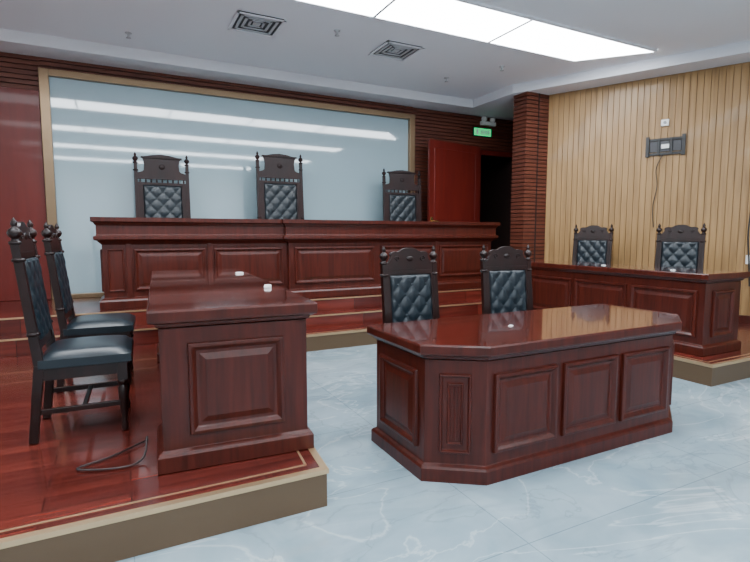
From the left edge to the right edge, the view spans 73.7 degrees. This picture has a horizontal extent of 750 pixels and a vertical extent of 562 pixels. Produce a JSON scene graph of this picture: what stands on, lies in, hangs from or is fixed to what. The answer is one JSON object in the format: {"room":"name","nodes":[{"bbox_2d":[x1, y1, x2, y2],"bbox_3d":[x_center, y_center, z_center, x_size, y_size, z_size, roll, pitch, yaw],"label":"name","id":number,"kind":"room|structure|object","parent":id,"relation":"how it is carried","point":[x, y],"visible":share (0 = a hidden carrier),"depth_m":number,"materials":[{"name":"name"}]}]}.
{"room":"courtroom","nodes":[
{"label":"courtroom","id":0,"kind":"room"},
{"bbox_2d":[0,52,514,300],"bbox_3d":[-1.710,-1.252,8.009,10.700,3.800,0.230,-3,6,-27],"label":"wall","id":1,"kind":"structure","parent":0,"point":[19,71],"depth_m":8.48,"materials":[{"name":"brown wood"}]},
{"bbox_2d":[0,87,51,300],"bbox_3d":[-5.060,-1.068,6.180,1.660,2.685,0.062,-3,6,-27],"label":"door","id":2,"kind":"structure","parent":1,"relation":"in","point":[22,182],"depth_m":6.39,"materials":[{"name":"red wood"}]},
{"bbox_2d":[38,67,414,298],"bbox_3d":[-1.797,-1.355,7.774,5.600,2.968,0.090,-3,6,-27],"label":"glass frame","id":3,"kind":"object","parent":1,"relation":"attached to","point":[44,74],"visible":0.57,"depth_m":6.82,"materials":[{"name":"brown metal"}]},
{"bbox_2d":[49,77,407,293],"bbox_3d":[-1.812,-1.343,7.804,5.380,2.820,0.015,-3,6,-27],"label":"glass panel","id":4,"kind":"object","parent":1,"relation":"in","point":[98,128],"depth_m":7.37,"materials":[{"name":"white glass"}]},
{"bbox_2d":[0,28,749,120],"bbox_3d":[0.491,-2.816,5.084,11.709,0.139,6.758,-3,6,-27],"label":"trim","id":5,"kind":"structure","parent":1,"relation":"attached to","point":[499,104],"depth_m":7.11,"materials":[{"name":"white paint"}]},
{"bbox_2d":[427,139,479,221],"bbox_3d":[1.492,-1.266,9.227,1.340,2.500,0.121,-4,7,-38],"label":"door","id":6,"kind":"structure","parent":1,"relation":"in","point":[453,195],"depth_m":9.15,"materials":[{"name":"red wood"}]},
{"bbox_2d":[472,127,491,137],"bbox_3d":[2.067,-2.866,9.640,0.440,0.170,0.037,-3,6,-27],"label":"exit sign","id":7,"kind":"object","parent":1,"relation":"attached to","point":[476,131],"visible":1,"depth_m":9.62,"materials":[{"name":"green plastic"}]},
{"bbox_2d":[480,116,495,126],"bbox_3d":[2.192,-3.082,9.660,0.340,0.155,0.110,-3,6,-27],"label":"emergency light","id":8,"kind":"object","parent":1,"relation":"attached to","point":[484,122],"visible":1,"depth_m":9.64,"materials":[{"name":"white plastic"}]},
{"bbox_2d":[479,150,513,221],"bbox_3d":[2.441,-1.320,9.997,1.060,2.475,0.060,-3,6,-27],"label":"door frame","id":9,"kind":"structure","parent":1,"relation":"attached to","point":[482,152],"depth_m":9.77,"materials":[{"name":"red wood"}]},
{"bbox_2d":[0,0,749,99],"bbox_3d":[1.788,-2.728,2.857,12.400,0.100,12.300,-3,6,-27],"label":"ceiling","id":10,"kind":"structure","parent":0,"point":[307,43],"depth_m":5.98,"materials":[{"name":"white paint"}]},
{"bbox_2d":[125,32,131,38],"bbox_3d":[-2.954,-2.941,5.991,0.080,0.060,0.080,-3,6,-27],"label":"sprinkler head","id":11,"kind":"object","parent":10,"relation":"attached to","point":[127,33],"visible":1,"depth_m":5.98},
{"bbox_2d":[228,10,285,37],"bbox_3d":[-1.356,-2.930,5.716,0.540,0.029,0.540,-3,6,-27],"label":"ceiling vent","id":12,"kind":"object","parent":10,"relation":"in","point":[246,21],"visible":1,"depth_m":5.71,"materials":[{"name":"white metal"}]},
{"bbox_2d":[334,29,339,36],"bbox_3d":[-0.449,-2.935,5.920,0.080,0.060,0.080,-3,6,-27],"label":"sprinkler head","id":13,"kind":"object","parent":10,"relation":"attached to","point":[335,30],"visible":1,"depth_m":5.91},
{"bbox_2d":[368,40,424,61],"bbox_3d":[0.275,-3.008,6.543,0.540,0.029,0.540,-3,6,-27],"label":"ceiling vent","id":14,"kind":"object","parent":10,"relation":"in","point":[393,49],"visible":1,"depth_m":6.53,"materials":[{"name":"white metal"}]},
{"bbox_2d":[291,0,656,61],"bbox_3d":[-0.315,-2.858,4.931,8.598,0.027,0.790,-3,6,-27],"label":"ceiling light panel","id":15,"kind":"object","parent":10,"relation":"in","point":[467,19],"depth_m":5.76,"materials":[{"name":"white plastic"}]},
{"bbox_2d":[116,344,749,561],"bbox_3d":[1.788,1.155,3.221,12.400,0.100,12.300,-3,6,-27],"label":"floor","id":16,"kind":"structure","parent":0,"point":[682,494],"depth_m":2.60,"materials":[{"name":"tile"}]},
{"bbox_2d":[0,314,749,561],"bbox_3d":[-0.054,0.763,5.774,11.055,0.205,5.564,-3,6,-27],"label":"stage platform","id":17,"kind":"object","parent":16,"relation":"on","point":[51,510],"visible":0.36,"depth_m":2.51,"materials":[{"name":"brown wood"}]},
{"bbox_2d":[6,217,132,444],"bbox_3d":[-1.847,0.262,3.116,0.586,1.290,0.522,-2,6,-25],"label":"chair","id":18,"kind":"object","parent":17,"relation":"on","point":[77,357],"visible":1,"depth_m":2.94,"materials":[{"name":"black leather"}]},
{"bbox_2d":[41,222,135,386],"bbox_3d":[-2.283,0.173,4.057,0.586,1.290,0.522,-2,6,-24],"label":"chair","id":19,"kind":"object","parent":17,"relation":"on","point":[108,323],"visible":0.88,"depth_m":3.87,"materials":[{"name":"black leather"}]},
{"bbox_2d":[76,436,148,470],"bbox_3d":[-1.327,0.900,2.667,0.222,0.098,0.423,3,6,29],"label":"cable","id":20,"kind":"object","parent":17,"relation":"on","point":[147,439],"visible":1,"depth_m":2.61,"materials":[{"name":"black plastic"}]},
{"bbox_2d":[146,269,316,474],"bbox_3d":[-1.281,0.418,3.916,0.850,0.827,2.900,-2,6,-23],"label":"desk","id":21,"kind":"object","parent":17,"relation":"on","point":[232,349],"visible":1,"depth_m":2.64,"materials":[{"name":"brown wood"}]},
{"bbox_2d":[0,300,481,356],"bbox_3d":[-1.971,0.480,6.807,8.596,0.172,1.943,-3,6,-27],"label":"step","id":22,"kind":"structure","parent":17,"relation":"on","point":[14,344],"depth_m":6.44,"materials":[{"name":"red wood"}]},
{"bbox_2d":[0,287,481,334],"bbox_3d":[-1.288,0.264,7.300,10.278,0.172,1.653,-3,6,-27],"label":"platform","id":23,"kind":"object","parent":22,"relation":"on","point":[12,321],"visible":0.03,"depth_m":6.32,"materials":[{"name":"red wood"}]},
{"bbox_2d":[90,217,499,309],"bbox_3d":[-0.664,-0.329,7.075,5.800,1.045,0.630,-3,6,-27],"label":"bench","id":24,"kind":"object","parent":23,"relation":"on","point":[305,258],"visible":0.84,"depth_m":6.58,"materials":[{"name":"brown wood"}]},
{"bbox_3d":[-1.059,0.062,7.569,5.050,0.175,0.520,-3,6,-27],"label":"platform","id":25,"kind":"object","parent":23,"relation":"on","visible":0},
{"bbox_2d":[132,152,190,217],"bbox_3d":[-2.772,-0.823,6.605,0.712,1.760,0.542,-3,6,-27],"label":"chair","id":26,"kind":"object","parent":25,"relation":"on","point":[152,199],"visible":0.62,"depth_m":6.73,"materials":[{"name":"black leather"}]},
{"bbox_2d":[255,151,304,219],"bbox_3d":[-1.322,-0.957,7.339,0.732,1.890,0.550,-3,6,-27],"label":"chair","id":27,"kind":"object","parent":25,"relation":"on","point":[279,199],"visible":0.62,"depth_m":7.46,"materials":[{"name":"black leather"}]},
{"bbox_2d":[382,169,421,220],"bbox_3d":[0.536,-0.986,8.283,0.722,1.770,0.543,-2,6,-21],"label":"chair","id":28,"kind":"object","parent":25,"relation":"on","point":[398,206],"visible":0.61,"depth_m":8.41,"materials":[{"name":"black leather"}]},
{"bbox_2d":[572,224,613,262],"bbox_3d":[3.135,-0.170,7.408,0.582,1.350,0.593,4,7,39],"label":"chair","id":29,"kind":"object","parent":17,"relation":"on","point":[593,243],"visible":0.51,"depth_m":7.53,"materials":[{"name":"black leather"}]},
{"bbox_2d":[531,260,749,355],"bbox_3d":[2.955,0.220,6.121,0.720,0.811,2.520,-3,6,-27],"label":"desk","id":30,"kind":"object","parent":17,"relation":"on","point":[706,302],"visible":0.69,"depth_m":5.28,"materials":[{"name":"brown wood"}]},
{"bbox_2d":[655,223,706,268],"bbox_3d":[3.835,-0.068,6.367,0.572,1.340,0.592,4,7,37],"label":"chair","id":31,"kind":"object","parent":17,"relation":"on","point":[680,246],"visible":0.59,"depth_m":6.50,"materials":[{"name":"black leather"}]},
{"bbox_2d":[379,245,439,323],"bbox_3d":[0.396,0.383,3.901,0.542,1.310,0.588,-3,6,-27],"label":"chair","id":32,"kind":"object","parent":16,"relation":"on","point":[409,281],"visible":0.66,"depth_m":4.05,"materials":[{"name":"black leather"}]},
{"bbox_2d":[480,244,532,314],"bbox_3d":[1.282,0.339,4.372,0.542,1.310,0.588,-2,6,-19],"label":"chair","id":33,"kind":"object","parent":16,"relation":"on","point":[506,274],"visible":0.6,"depth_m":4.53,"materials":[{"name":"black leather"}]},
{"bbox_2d":[367,304,681,485],"bbox_3d":[1.175,0.678,3.511,2.310,0.795,0.890,-3,6,-27],"label":"desk","id":34,"kind":"object","parent":16,"relation":"on","point":[484,400],"visible":1,"depth_m":3.02,"materials":[{"name":"brown wood"}]},
{"bbox_2d":[480,156,507,249],"bbox_3d":[2.086,-1.264,10.813,1.400,3.300,1.700,-3,6,-27],"label":"doorway","id":35,"kind":"structure","parent":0,"point":[494,171],"depth_m":10.99,"materials":[{"name":"black"}]},
{"bbox_2d":[510,91,548,260],"bbox_3d":[2.579,-1.215,8.358,0.515,3.660,0.310,-3,6,-27],"label":"wall column","id":36,"kind":"structure","parent":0,"point":[531,109],"depth_m":8.18,"materials":[{"name":"brown wood"}]},
{"bbox_2d":[544,62,749,322],"bbox_3d":[5.238,-1.120,6.599,5.900,3.800,0.182,4,7,37],"label":"wall","id":37,"kind":"structure","parent":0,"point":[599,173],"depth_m":7.34,"materials":[{"name":"brown wood"}]},
{"bbox_2d":[661,119,668,126],"bbox_3d":[4.163,-2.274,7.180,0.100,0.090,0.060,4,7,37],"label":"wall socket","id":38,"kind":"object","parent":37,"relation":"attached to","point":[665,122],"visible":1,"depth_m":7.17,"materials":[{"name":"white plastic"}]},
{"bbox_2d":[645,133,685,157],"bbox_3d":[4.182,-1.945,7.202,0.500,0.290,0.051,4,7,37],"label":"wall bracket","id":39,"kind":"object","parent":37,"relation":"attached to","point":[671,145],"visible":1,"depth_m":7.19,"materials":[{"name":"black plastic"}]},
{"bbox_2d":[652,154,662,226],"bbox_3d":[4.123,-1.317,7.299,0.112,1.063,0.022,4,7,37],"label":"hanging cable","id":40,"kind":"object","parent":39,"relation":"hanging from","point":[662,154],"visible":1,"depth_m":7.32,"materials":[{"name":"black plastic"}]},
{"bbox_2d":[747,214,749,285],"bbox_3d":[5.046,-0.872,6.626,0.152,1.902,0.039,3,6,30],"label":"hanging cable","id":41,"kind":"object","parent":37,"relation":"hanging from","point":[749,214],"visible":0.95,"depth_m":6.69,"materials":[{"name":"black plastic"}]}
]}

